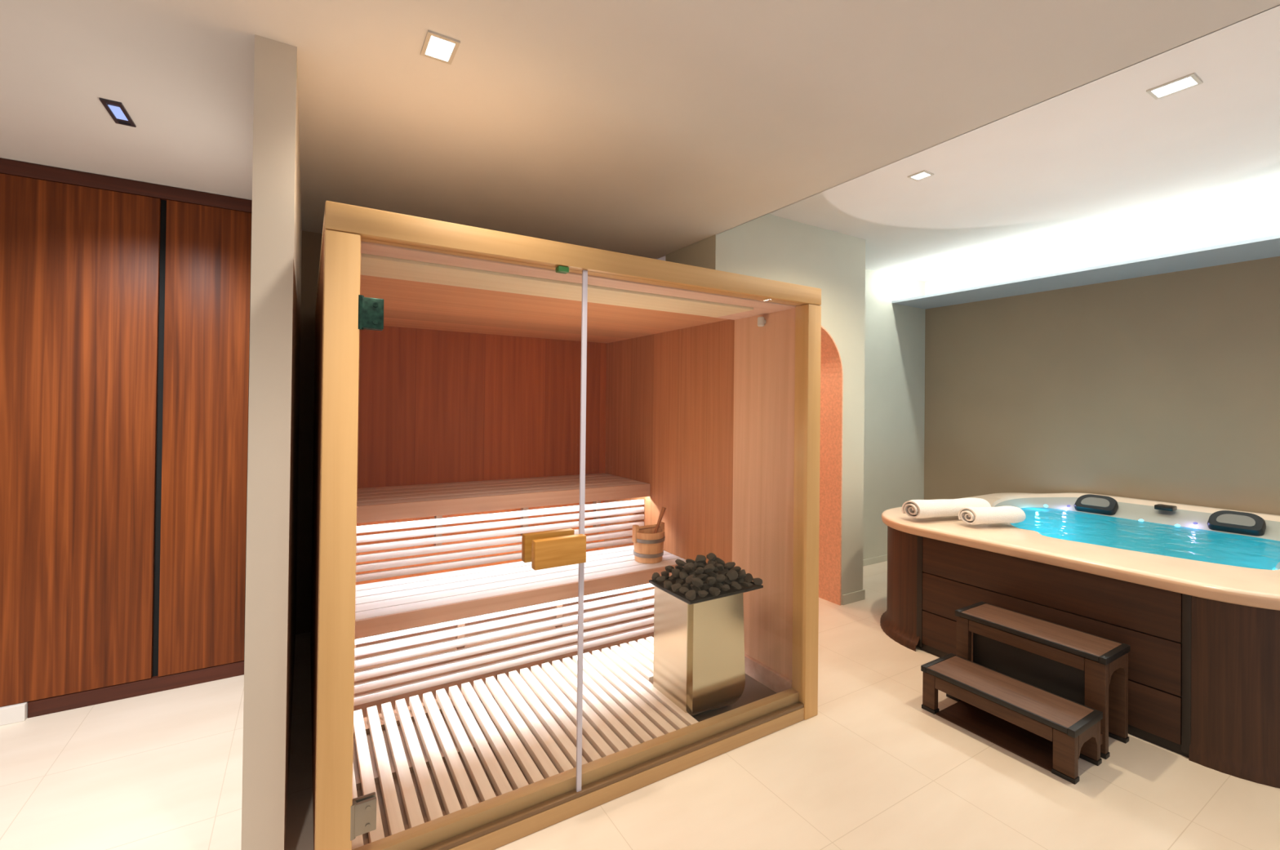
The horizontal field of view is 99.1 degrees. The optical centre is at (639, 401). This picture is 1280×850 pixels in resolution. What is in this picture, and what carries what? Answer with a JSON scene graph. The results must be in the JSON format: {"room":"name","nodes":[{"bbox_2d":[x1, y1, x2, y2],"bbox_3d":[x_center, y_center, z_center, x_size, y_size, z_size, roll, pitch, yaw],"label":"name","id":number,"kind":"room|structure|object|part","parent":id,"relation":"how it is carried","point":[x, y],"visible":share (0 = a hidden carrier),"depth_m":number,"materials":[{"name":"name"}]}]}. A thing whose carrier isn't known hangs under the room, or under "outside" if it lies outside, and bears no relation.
{"room":"spa room","nodes":[
{"label":"spa room","id":0,"kind":"room"},
{"bbox_2d":[240,34,302,849],"bbox_3d":[-1.691,0.194,2.581,0.106,2.568,2.209,1,-1,-31],"label":"wall partition","id":1,"kind":"structure","parent":0,"point":[271,556],"depth_m":1.64,"materials":[{"name":"beige paint"}]},
{"bbox_2d":[295,230,322,634],"bbox_3d":[-2.249,0.195,3.495,4.783,2.568,0.133,1,-1,-31],"label":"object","id":2,"kind":"object","parent":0,"point":[311,241],"depth_m":3.49,"materials":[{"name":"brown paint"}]},
{"bbox_2d":[0,0,1279,281],"bbox_3d":[0.548,-1.228,1.963,8.119,0.317,5.600,1,-1,-31],"label":"ceiling","id":3,"kind":"structure","parent":0,"point":[654,129],"depth_m":2.10,"materials":[{"name":"paint"}]},
{"bbox_2d":[98,97,136,127],"bbox_3d":[-1.980,-1.094,2.070,0.060,0.006,0.200,1,-1,-31],"label":"recessed light","id":4,"kind":"object","parent":3,"relation":"in","point":[116,109],"visible":1,"depth_m":2.06,"materials":[{"name":"grey metal"}]},
{"bbox_2d":[420,30,460,64],"bbox_3d":[-0.613,-1.081,1.670,0.092,0.006,0.124,1,-1,-31],"label":"recessed light","id":5,"kind":"object","parent":3,"relation":"in","point":[437,46],"visible":1,"depth_m":1.66,"materials":[{"name":"silver metal"}]},
{"bbox_2d":[907,169,933,181],"bbox_3d":[1.572,-1.264,3.052,0.090,0.006,0.100,1,-1,-31],"label":"recessed light","id":6,"kind":"object","parent":3,"relation":"in","point":[923,174],"visible":1,"depth_m":3.05,"materials":[{"name":"silver metal"}]},
{"bbox_2d":[886,186,1279,273],"bbox_3d":[3.586,-1.239,3.332,0.020,0.004,4.566,1,-1,-31],"label":"led strip","id":7,"kind":"object","parent":3,"relation":"attached to","point":[1277,186],"visible":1,"depth_m":3.83,"materials":[{"name":"white plastic"}]},
{"bbox_2d":[1146,72,1203,99],"bbox_3d":[2.146,-1.263,2.190,0.110,0.006,0.140,1,-1,-31],"label":"recessed light","id":8,"kind":"object","parent":3,"relation":"in","point":[1190,80],"visible":1,"depth_m":2.19,"materials":[{"name":"silver metal"}]},
{"bbox_2d":[0,560,1279,849],"bbox_3d":[0.465,1.549,2.028,8.119,0.100,5.800,1,-1,-31],"label":"floor","id":9,"kind":"structure","parent":0,"point":[874,769],"depth_m":2.12,"materials":[{"name":"beige tile"}]},
{"bbox_2d":[0,158,252,718],"bbox_3d":[-3.152,0.179,2.637,2.326,2.566,0.554,1,-1,-31],"label":"wardrobe","id":10,"kind":"object","parent":9,"relation":"on","point":[125,304],"visible":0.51,"depth_m":2.68,"materials":[{"name":"brown wood"}]},
{"bbox_2d":[0,701,28,725],"bbox_3d":[-3.429,1.417,2.153,1.402,0.076,0.050,1,-1,-31],"label":"baseboard","id":11,"kind":"structure","parent":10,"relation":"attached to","point":[16,713],"depth_m":2.48,"materials":[{"name":"white paint"}]},
{"bbox_3d":[-3.231,0.171,2.286,1.826,2.420,0.028,1,-1,-31],"label":"door","id":12,"kind":"part","parent":10,"relation":"part of","materials":[{"name":"brown wood"}]},
{"bbox_3d":[-2.279,0.186,2.868,0.353,2.420,0.028,1,-1,-31],"label":"door","id":13,"kind":"part","parent":10,"relation":"part of","materials":[{"name":"brown wood"}]},
{"bbox_2d":[310,200,821,849],"bbox_3d":[-0.569,0.468,2.983,2.078,2.053,2.212,1,-1,-31],"label":"cabin","id":14,"kind":"object","parent":9,"relation":"on","point":[446,352],"depth_m":2.61,"materials":[{"name":"brown wood"}]},
{"bbox_3d":[-0.889,0.495,1.602,0.092,1.970,0.085,1,-1,-31],"label":"post","id":15,"kind":"part","parent":14,"relation":"part of","materials":[{"name":"brown wood"}]},
{"bbox_3d":[-0.528,0.469,1.797,0.721,1.897,0.008,1,-1,-31],"label":"glass door","id":16,"kind":"part","parent":14,"relation":"part of","materials":[{"name":"clear glass"}]},
{"bbox_2d":[355,472,649,582],"bbox_3d":[-0.933,0.781,3.586,1.935,0.437,0.675,1,-1,-31],"label":"bench","id":17,"kind":"object","parent":14,"relation":"attached to","point":[436,500],"visible":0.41,"depth_m":3.30,"materials":[{"name":"brown"}]},
{"bbox_3d":[-0.935,0.575,3.596,1.935,0.026,0.655,1,-1,-31],"label":"seat","id":18,"kind":"part","parent":17,"relation":"part of","materials":[{"name":"brown wood"}]},
{"bbox_2d":[354,545,686,705],"bbox_3d":[-0.641,1.197,3.098,1.935,0.425,0.540,1,-1,-31],"label":"bench","id":19,"kind":"object","parent":14,"relation":"attached to","point":[387,609],"visible":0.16,"depth_m":2.84,"materials":[{"name":"brown"}]},
{"bbox_3d":[-0.644,0.997,3.108,1.935,0.026,0.520,1,-1,-31],"label":"seat","id":20,"kind":"part","parent":19,"relation":"part of","materials":[{"name":"beige wood"}]},
{"bbox_2d":[631,521,665,563],"bbox_3d":[0.054,0.880,3.418,0.205,0.225,0.205,1,0,1],"label":"bucket","id":21,"kind":"object","parent":19,"relation":"on","point":[648,544],"visible":0.98,"depth_m":3.34,"materials":[{"name":"brown wood"}]},
{"bbox_3d":[0.054,0.820,3.418,0.220,0.105,0.040,1,-1,-31],"label":"handle","id":22,"kind":"part","parent":21,"relation":"part of","materials":[{"name":"brown wood"}]},
{"bbox_2d":[653,506,666,533],"bbox_3d":[0.081,0.813,3.399,0.149,0.309,0.085,1,-1,-31],"label":"ladle","id":23,"kind":"object","parent":21,"relation":"in","point":[663,509],"visible":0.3,"depth_m":3.39,"materials":[{"name":"brown wood"}]},
{"bbox_3d":[-0.305,1.423,2.519,1.885,0.059,0.869,1,-1,-31],"label":"floor grate","id":24,"kind":"part","parent":14,"relation":"part of","materials":[{"name":"beige wood"}]},
{"bbox_3d":[-0.263,-0.472,2.355,1.755,0.020,0.285,1,-1,-31],"label":"ceiling panel","id":25,"kind":"part","parent":14,"relation":"part of","materials":[{"name":"brown wood"}]},
{"bbox_3d":[-0.296,0.519,1.914,0.190,0.096,0.102,1,-1,-31],"label":"door handle","id":26,"kind":"part","parent":14,"relation":"part of","materials":[{"name":"brown wood"}]},
{"bbox_3d":[-0.031,-0.518,2.128,2.078,0.082,0.085,1,-1,-31],"label":"rail","id":27,"kind":"part","parent":14,"relation":"part of","materials":[{"name":"brown wood"}]},
{"bbox_2d":[648,565,763,717],"bbox_3d":[0.311,1.127,2.633,0.458,0.654,0.364,1,-1,-31],"label":"stove","id":28,"kind":"object","parent":14,"relation":"on","point":[699,666],"depth_m":2.52,"materials":[{"name":"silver metal"}]},
{"bbox_3d":[0.078,0.861,2.668,0.040,0.040,0.047,1,0,6],"label":"stove stone","id":29,"kind":"part","parent":28,"relation":"part of","materials":[{"name":"grey stone"}]},
{"bbox_3d":[0.099,0.854,2.615,0.045,0.032,0.039,1,0,-3],"label":"stove stone","id":30,"kind":"part","parent":28,"relation":"part of","materials":[{"name":"grey stone"}]},
{"bbox_3d":[0.124,0.858,2.698,0.042,0.033,0.027,1,0,-9],"label":"stove stone","id":31,"kind":"part","parent":28,"relation":"part of","materials":[{"name":"grey stone"}]},
{"bbox_3d":[0.131,0.862,2.560,0.037,0.035,0.046,1,0,-12],"label":"stove stone","id":32,"kind":"part","parent":28,"relation":"part of","materials":[{"name":"grey stone"}]},
{"bbox_3d":[0.144,0.819,2.661,0.044,0.036,0.050,0,0,25],"label":"stove stone","id":33,"kind":"part","parent":28,"relation":"part of","materials":[{"name":"grey stone"}]},
{"bbox_3d":[0.162,0.855,2.643,0.042,0.034,0.038,1,-1,-40],"label":"stove stone","id":34,"kind":"part","parent":28,"relation":"part of","materials":[{"name":"grey stone"}]},
{"bbox_3d":[0.167,0.858,2.509,0.059,0.028,0.046,1,-1,-39],"label":"stove stone","id":35,"kind":"part","parent":28,"relation":"part of","materials":[{"name":"grey stone"}]},
{"bbox_3d":[0.174,0.824,2.618,0.042,0.036,0.049,1,0,-22],"label":"stove stone","id":36,"kind":"part","parent":28,"relation":"part of","materials":[{"name":"grey stone"}]},
{"bbox_3d":[0.189,0.856,2.595,0.036,0.033,0.053,1,0,-6],"label":"stove stone","id":37,"kind":"part","parent":28,"relation":"part of","materials":[{"name":"grey stone"}]},
{"bbox_3d":[0.206,0.822,2.567,0.041,0.028,0.057,0,-1,43],"label":"stove stone","id":38,"kind":"part","parent":28,"relation":"part of","materials":[{"name":"grey stone"}]},
{"bbox_3d":[0.201,0.855,2.460,0.041,0.024,0.050,1,-1,-44],"label":"stove stone","id":39,"kind":"part","parent":28,"relation":"part of","materials":[{"name":"grey stone"}]},
{"bbox_3d":[0.218,0.860,2.546,0.046,0.036,0.053,0,-1,34],"label":"stove stone","id":40,"kind":"part","parent":28,"relation":"part of","materials":[{"name":"grey stone"}]},
{"bbox_3d":[0.224,0.857,2.409,0.047,0.038,0.048,1,0,17],"label":"stove stone","id":41,"kind":"part","parent":28,"relation":"part of","materials":[{"name":"grey stone"}]},
{"bbox_3d":[0.233,0.821,2.516,0.037,0.042,0.052,1,-1,-42],"label":"stove stone","id":42,"kind":"part","parent":28,"relation":"part of","materials":[{"name":"grey stone"}]},
{"bbox_3d":[0.252,0.856,2.500,0.048,0.042,0.058,1,0,-21],"label":"stove stone","id":43,"kind":"part","parent":28,"relation":"part of","materials":[{"name":"grey stone"}]},
{"bbox_3d":[0.257,0.823,2.478,0.054,0.037,0.061,1,0,-9],"label":"stove stone","id":44,"kind":"part","parent":28,"relation":"part of","materials":[{"name":"grey stone"}]},
{"bbox_3d":[0.282,0.860,2.442,0.051,0.028,0.048,1,0,-16],"label":"stove stone","id":45,"kind":"part","parent":28,"relation":"part of","materials":[{"name":"grey stone"}]},
{"bbox_3d":[0.308,0.862,2.524,0.048,0.038,0.055,1,-1,-32],"label":"stove stone","id":46,"kind":"part","parent":28,"relation":"part of","materials":[{"name":"grey stone"}]},
{"bbox_3d":[0.327,0.824,2.505,0.044,0.040,0.050,0,0,29],"label":"stove stone","id":47,"kind":"part","parent":28,"relation":"part of","materials":[{"name":"grey stone"}]},
{"bbox_3d":[0.342,0.864,2.478,0.051,0.038,0.045,0,-1,37],"label":"stove stone","id":48,"kind":"part","parent":28,"relation":"part of","materials":[{"name":"grey stone"}]},
{"bbox_3d":[0.369,0.862,2.557,0.043,0.038,0.047,0,0,27],"label":"stove stone","id":49,"kind":"part","parent":28,"relation":"part of","materials":[{"name":"grey stone"}]},
{"bbox_3d":[0.376,0.824,2.538,0.042,0.035,0.053,1,0,17],"label":"stove stone","id":50,"kind":"part","parent":28,"relation":"part of","materials":[{"name":"grey stone"}]},
{"bbox_3d":[0.393,0.856,2.504,0.039,0.032,0.047,0,0,30],"label":"stove stone","id":51,"kind":"part","parent":28,"relation":"part of","materials":[{"name":"grey stone"}]},
{"bbox_3d":[0.416,0.861,2.595,0.042,0.031,0.036,0,0,19],"label":"stove stone","id":52,"kind":"part","parent":28,"relation":"part of","materials":[{"name":"grey stone"}]},
{"bbox_3d":[0.437,0.823,2.577,0.049,0.042,0.059,0,-1,44],"label":"stove stone","id":53,"kind":"part","parent":28,"relation":"part of","materials":[{"name":"grey stone"}]},
{"bbox_3d":[0.444,0.859,2.540,0.046,0.034,0.044,0,-1,45],"label":"stove stone","id":54,"kind":"part","parent":28,"relation":"part of","materials":[{"name":"grey stone"}]},
{"bbox_3d":[0.478,0.862,2.634,0.044,0.031,0.037,1,0,-17],"label":"stove stone","id":55,"kind":"part","parent":28,"relation":"part of","materials":[{"name":"grey stone"}]},
{"bbox_3d":[0.483,0.829,2.611,0.044,0.040,0.064,1,0,-5],"label":"stove stone","id":56,"kind":"part","parent":28,"relation":"part of","materials":[{"name":"grey stone"}]},
{"bbox_3d":[0.504,0.866,2.577,0.041,0.024,0.054,1,-1,-37],"label":"stove stone","id":57,"kind":"part","parent":28,"relation":"part of","materials":[{"name":"grey stone"}]},
{"bbox_3d":[0.531,0.862,2.657,0.056,0.036,0.043,1,-1,-37],"label":"stove stone","id":58,"kind":"part","parent":28,"relation":"part of","materials":[{"name":"grey stone"}]},
{"bbox_3d":[0.564,0.863,2.608,0.050,0.028,0.043,1,0,-12],"label":"stove stone","id":59,"kind":"part","parent":28,"relation":"part of","materials":[{"name":"grey stone"}]},
{"label":"stove stone","id":60,"kind":"object","parent":28,"relation":"on","visible":0},
{"bbox_2d":[693,555,706,568],"bbox_3d":[0.291,0.775,2.621,0.072,0.064,0.064,1,-1,-40],"label":"stone","id":61,"kind":"object","parent":60,"relation":"on","point":[697,565],"depth_m":2.61,"materials":[{"name":"grey stone"}]},
{"bbox_3d":[0.292,0.758,2.620,0.060,0.030,0.044,1,0,-20],"label":"stove stone","id":62,"kind":"part","parent":61,"relation":"part of","materials":[{"name":"grey stone"}]},
{"bbox_2d":[706,552,715,565],"bbox_3d":[0.349,0.774,2.659,0.052,0.065,0.060,1,0,14],"label":"stone","id":63,"kind":"object","parent":60,"relation":"on","point":[709,562],"depth_m":2.65,"materials":[{"name":"grey stone"}]},
{"bbox_3d":[0.349,0.759,2.660,0.034,0.035,0.049,0,-1,40],"label":"stove stone","id":64,"kind":"part","parent":63,"relation":"part of","materials":[{"name":"grey stone"}]},
{"label":"stove stone","id":65,"kind":"object","parent":28,"relation":"on","visible":0},
{"bbox_3d":[0.286,0.822,2.684,0.054,0.030,0.067,-3,0,-22],"label":"stove stone","id":66,"kind":"object","parent":65,"relation":"on","visible":0},
{"bbox_2d":[685,558,695,563],"bbox_3d":[0.258,0.791,2.687,0.061,0.034,0.046,1,0,15],"label":"stone","id":67,"kind":"object","parent":66,"relation":"on","point":[687,560],"visible":0.57,"depth_m":2.67,"materials":[{"name":"grey stone"}]},
{"label":"stove stone","id":68,"kind":"object","parent":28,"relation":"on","visible":0},
{"bbox_2d":[707,571,717,577],"bbox_3d":[0.346,0.825,2.593,0.046,0.031,0.040,1,0,1],"label":"stone","id":69,"kind":"object","parent":68,"relation":"on","point":[712,574],"visible":0.68,"depth_m":2.58,"materials":[{"name":"grey stone"}]},
{"label":"stove stone","id":70,"kind":"object","parent":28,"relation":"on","visible":0},
{"bbox_2d":[695,563,715,580],"bbox_3d":[0.307,0.804,2.551,0.092,0.072,0.114,0,0,27],"label":"stone","id":71,"kind":"object","parent":70,"relation":"on","point":[702,576],"depth_m":2.54,"materials":[{"name":"grey stone"}]},
{"bbox_3d":[0.277,0.788,2.534,0.041,0.039,0.044,1,0,7],"label":"stove stone","id":72,"kind":"part","parent":71,"relation":"part of","materials":[{"name":"grey stone"}]},
{"bbox_3d":[0.324,0.785,2.565,0.047,0.034,0.057,1,0,-20],"label":"stove stone","id":73,"kind":"part","parent":71,"relation":"part of","materials":[{"name":"grey stone"}]},
{"label":"stove stone","id":74,"kind":"object","parent":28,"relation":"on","visible":0},
{"bbox_2d":[730,565,741,572],"bbox_3d":[0.464,0.826,2.658,0.055,0.041,0.054,1,0,-19],"label":"stone","id":75,"kind":"object","parent":74,"relation":"on","point":[736,568],"visible":0.53,"depth_m":2.64,"materials":[{"name":"grey stone"}]},
{"bbox_3d":[0.356,0.860,2.703,0.056,0.025,0.045,-11,-12,-38],"label":"stove stone","id":76,"kind":"object","parent":28,"relation":"on","visible":0},
{"bbox_2d":[713,556,724,573],"bbox_3d":[0.386,0.805,2.684,0.082,0.074,0.071,1,-1,-37],"label":"stone","id":77,"kind":"object","parent":76,"relation":"on","point":[716,570],"depth_m":2.67,"materials":[{"name":"grey stone"}]},
{"bbox_3d":[0.393,0.788,2.689,0.046,0.040,0.057,1,0,-13],"label":"stove stone","id":78,"kind":"part","parent":77,"relation":"part of","materials":[{"name":"grey stone"}]},
{"label":"stove stone","id":79,"kind":"object","parent":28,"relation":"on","visible":0},
{"bbox_2d":[715,561,735,575],"bbox_3d":[0.407,0.807,2.612,0.112,0.068,0.090,1,0,-4],"label":"stone","id":80,"kind":"object","parent":79,"relation":"on","point":[725,571],"depth_m":2.60,"materials":[{"name":"grey stone"}]},
{"bbox_3d":[0.379,0.790,2.594,0.038,0.034,0.046,0,0,19],"label":"stove stone","id":81,"kind":"part","parent":80,"relation":"part of","materials":[{"name":"grey stone"}]},
{"bbox_3d":[0.433,0.790,2.623,0.054,0.030,0.053,1,0,2],"label":"stove stone","id":82,"kind":"part","parent":80,"relation":"part of","materials":[{"name":"grey stone"}]},
{"label":"stove stone","id":83,"kind":"object","parent":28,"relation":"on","visible":0},
{"bbox_2d":[675,559,689,573],"bbox_3d":[0.211,0.806,2.652,0.083,0.070,0.070,1,0,-14],"label":"stone","id":84,"kind":"object","parent":83,"relation":"on","point":[683,570],"depth_m":2.64,"materials":[{"name":"grey stone"}]},
{"bbox_3d":[0.202,0.786,2.652,0.047,0.031,0.051,1,-1,-40],"label":"stove stone","id":85,"kind":"part","parent":84,"relation":"part of","materials":[{"name":"grey stone"}]},
{"bbox_2d":[684,562,697,575],"bbox_3d":[0.243,0.804,2.597,0.066,0.070,0.070,0,0,29],"label":"stone","id":86,"kind":"object","parent":83,"relation":"on","point":[694,571],"depth_m":2.58,"materials":[{"name":"grey stone"}]},
{"bbox_3d":[0.234,0.790,2.595,0.050,0.042,0.056,0,-1,31],"label":"stove stone","id":87,"kind":"part","parent":86,"relation":"part of","materials":[{"name":"grey stone"}]},
{"bbox_2d":[757,316,765,326],"bbox_3d":[0.637,-0.418,2.866,0.040,0.050,0.036,1,-1,-31],"label":"sensor","id":88,"kind":"object","parent":14,"relation":"attached to","point":[761,322],"visible":1,"depth_m":2.85,"materials":[{"name":"white plastic"}]},
{"bbox_3d":[0.672,0.496,2.884,0.060,2.023,0.473,1,-1,-31],"label":"panel","id":89,"kind":"part","parent":14,"relation":"part of","materials":[{"name":"brown wood"}]},
{"bbox_3d":[0.530,1.419,3.011,0.023,0.095,0.830,1,-1,-31],"label":"board","id":90,"kind":"part","parent":14,"relation":"part of","materials":[{"name":"brown wood"}]},
{"bbox_3d":[0.806,0.522,2.639,0.090,1.970,0.085,1,-1,-31],"label":"post","id":91,"kind":"part","parent":14,"relation":"part of","materials":[{"name":"brown wood"}]},
{"bbox_2d":[920,601,1130,784],"bbox_3d":[1.792,1.304,2.567,0.568,0.427,0.633,1,-1,-31],"label":"step stool","id":92,"kind":"object","parent":9,"relation":"on","point":[1052,695],"visible":1,"depth_m":2.46,"materials":[{"name":"brown wood"}]},
{"bbox_3d":[1.424,1.414,2.673,0.035,0.165,0.060,1,-1,-31],"label":"leg","id":93,"kind":"part","parent":92,"relation":"part of","materials":[{"name":"brown wood"}]},
{"bbox_3d":[1.681,1.310,2.830,0.035,0.380,0.060,1,-1,-31],"label":"leg","id":94,"kind":"part","parent":92,"relation":"part of","materials":[{"name":"brown wood"}]},
{"bbox_3d":[1.566,1.360,2.438,0.030,0.058,0.488,1,-1,-31],"label":"rail","id":95,"kind":"part","parent":92,"relation":"part of","materials":[{"name":"brown wood"}]},
{"bbox_3d":[1.695,1.512,2.517,0.333,0.006,0.480,1,-1,-31],"label":"panel","id":96,"kind":"part","parent":92,"relation":"part of","materials":[{"name":"brown wood"}]},
{"bbox_3d":[1.665,1.318,2.489,0.270,0.028,0.633,1,-1,-31],"label":"edge trim","id":97,"kind":"part","parent":92,"relation":"part of","materials":[{"name":"black plastic"}]},
{"bbox_3d":[1.824,1.149,2.596,0.030,0.058,0.488,1,-1,-31],"label":"rail","id":98,"kind":"part","parent":92,"relation":"part of","materials":[{"name":"brown wood"}]},
{"bbox_3d":[1.847,1.336,2.609,0.014,0.305,0.480,1,-1,-31],"label":"panel","id":99,"kind":"part","parent":92,"relation":"part of","materials":[{"name":"brown wood"}]},
{"bbox_3d":[1.922,1.107,2.647,0.268,0.028,0.633,1,-1,-31],"label":"edge trim","id":100,"kind":"part","parent":92,"relation":"part of","materials":[{"name":"black plastic"}]},
{"bbox_3d":[1.715,1.413,2.197,0.035,0.165,0.075,1,-1,-31],"label":"leg","id":101,"kind":"part","parent":92,"relation":"part of","materials":[{"name":"brown wood"}]},
{"bbox_3d":[1.819,1.382,2.235,0.180,0.097,0.030,1,-1,-31],"label":"rail","id":102,"kind":"part","parent":92,"relation":"part of","materials":[{"name":"brown wood"}]},
{"bbox_3d":[1.900,1.416,2.311,0.035,0.165,0.075,1,-1,-31],"label":"leg","id":103,"kind":"part","parent":92,"relation":"part of","materials":[{"name":"brown wood"}]},
{"bbox_3d":[1.972,1.310,2.355,0.035,0.380,0.075,1,-1,-31],"label":"leg","id":104,"kind":"part","parent":92,"relation":"part of","materials":[{"name":"brown wood"}]},
{"bbox_3d":[2.077,1.171,2.393,0.178,0.097,0.030,1,-1,-31],"label":"rail","id":105,"kind":"part","parent":92,"relation":"part of","materials":[{"name":"brown wood"}]},
{"bbox_3d":[2.155,1.313,2.467,0.035,0.380,0.075,1,-1,-31],"label":"leg","id":106,"kind":"part","parent":92,"relation":"part of","materials":[{"name":"brown wood"}]},
{"bbox_2d":[880,492,1279,788],"bbox_3d":[2.948,1.123,3.393,2.242,0.828,2.116,1,-1,-31],"label":"hot tub","id":107,"kind":"object","parent":9,"relation":"on","point":[1202,633],"visible":0.88,"depth_m":2.60,"materials":[{"name":"brown wood"}]},
{"bbox_3d":[1.719,1.175,3.643,0.193,0.700,0.653,1,0,14],"label":"corner panel","id":108,"kind":"part","parent":107,"relation":"part of","materials":[{"name":"brown wood"}]},
{"bbox_2d":[902,497,991,518],"bbox_3d":[1.968,0.683,3.507,0.556,0.113,0.173,1,0,-15],"label":"rolled towel","id":109,"kind":"object","parent":107,"relation":"on","point":[917,508],"visible":0.77,"depth_m":3.43,"materials":[{"name":"white fabric"}]},
{"bbox_2d":[958,506,1026,524],"bbox_3d":[2.134,0.690,3.314,0.354,0.102,0.155,1,0,-11],"label":"rolled towel","id":110,"kind":"object","parent":107,"relation":"on","point":[1000,514],"visible":1,"depth_m":3.26,"materials":[{"name":"white fabric"}]},
{"bbox_2d":[1010,507,1279,569],"bbox_3d":[2.980,0.843,3.437,1.495,0.001,1.487,1,-1,-31],"label":"water","id":111,"kind":"object","parent":107,"relation":"in","point":[1029,508],"visible":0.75,"depth_m":3.46,"materials":[{"name":"teal liquid"}]},
{"bbox_3d":[3.723,0.753,3.862,0.090,0.032,0.100,1,-1,-31],"label":"control panel","id":112,"kind":"part","parent":107,"relation":"part of","materials":[{"name":"black plastic"}]},
{"bbox_3d":[2.615,1.174,2.198,0.609,0.700,0.162,1,0,14],"label":"corner panel","id":113,"kind":"part","parent":107,"relation":"part of","materials":[{"name":"brown wood"}]},
{"bbox_2d":[665,213,865,604],"bbox_3d":[0.954,0.127,4.077,1.488,2.785,0.567,1,-1,-31],"label":"wall","id":114,"kind":"structure","parent":0,"point":[768,246],"depth_m":4.06,"materials":[{"name":"grey paint"}]},
{"bbox_2d":[818,325,843,605],"bbox_3d":[1.018,0.465,4.115,0.822,2.111,0.569,1,-1,-31],"label":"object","id":115,"kind":"object","parent":114,"relation":"attached to","point":[831,366],"depth_m":4.15,"materials":[{"name":"orange tile"}]},
{"bbox_2d":[842,589,865,604],"bbox_3d":[1.627,1.490,4.148,0.254,0.075,0.012,1,-1,-31],"label":"baseboard","id":116,"kind":"structure","parent":114,"relation":"attached to","point":[853,597],"depth_m":4.14,"materials":[{"name":"grey paint"}]},
{"bbox_2d":[862,268,924,559],"bbox_3d":[2.195,0.149,5.227,1.868,2.785,0.100,1,-1,-31],"label":"wall","id":117,"kind":"structure","parent":0,"point":[895,334],"depth_m":5.32,"materials":[{"name":"grey paint"}]},
{"bbox_2d":[862,554,887,566],"bbox_3d":[2.175,1.511,5.148,1.748,0.060,0.012,1,-1,-31],"label":"baseboard","id":118,"kind":"structure","parent":117,"relation":"attached to","point":[877,559],"depth_m":5.18,"materials":[{"name":"grey paint"}]},
{"bbox_2d":[924,256,1279,515],"bbox_3d":[4.169,0.160,3.693,0.100,2.785,4.776,1,-1,-31],"label":"wall","id":119,"kind":"structure","parent":0,"point":[1162,387],"depth_m":4.29,"materials":[{"name":"beige paint"}]},
{"bbox_2d":[891,234,1279,309],"bbox_3d":[3.924,-0.968,3.486,0.565,0.023,4.676,1,-1,-31],"label":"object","id":120,"kind":"structure","parent":119,"relation":"attached to","point":[1267,246],"depth_m":4.04,"materials":[{"name":"grey paint"}]},
{"bbox_2d":[924,213,1279,294],"bbox_3d":[4.164,-1.105,3.632,0.006,0.256,4.676,1,-1,-31],"label":"led light strip","id":121,"kind":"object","parent":119,"relation":"attached to","point":[1268,225],"depth_m":4.27,"materials":[{"name":"white paint"}]},
{"label":"stove stone","id":122,"kind":"object","parent":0,"visible":0},
{"bbox_2d":[675,564,684,571],"bbox_3d":[0.202,0.827,2.701,0.061,0.037,0.049,1,0,-3],"label":"stone","id":123,"kind":"object","parent":122,"relation":"on","point":[677,566],"visible":0.52,"depth_m":2.68,"materials":[{"name":"grey stone"}]}
]}

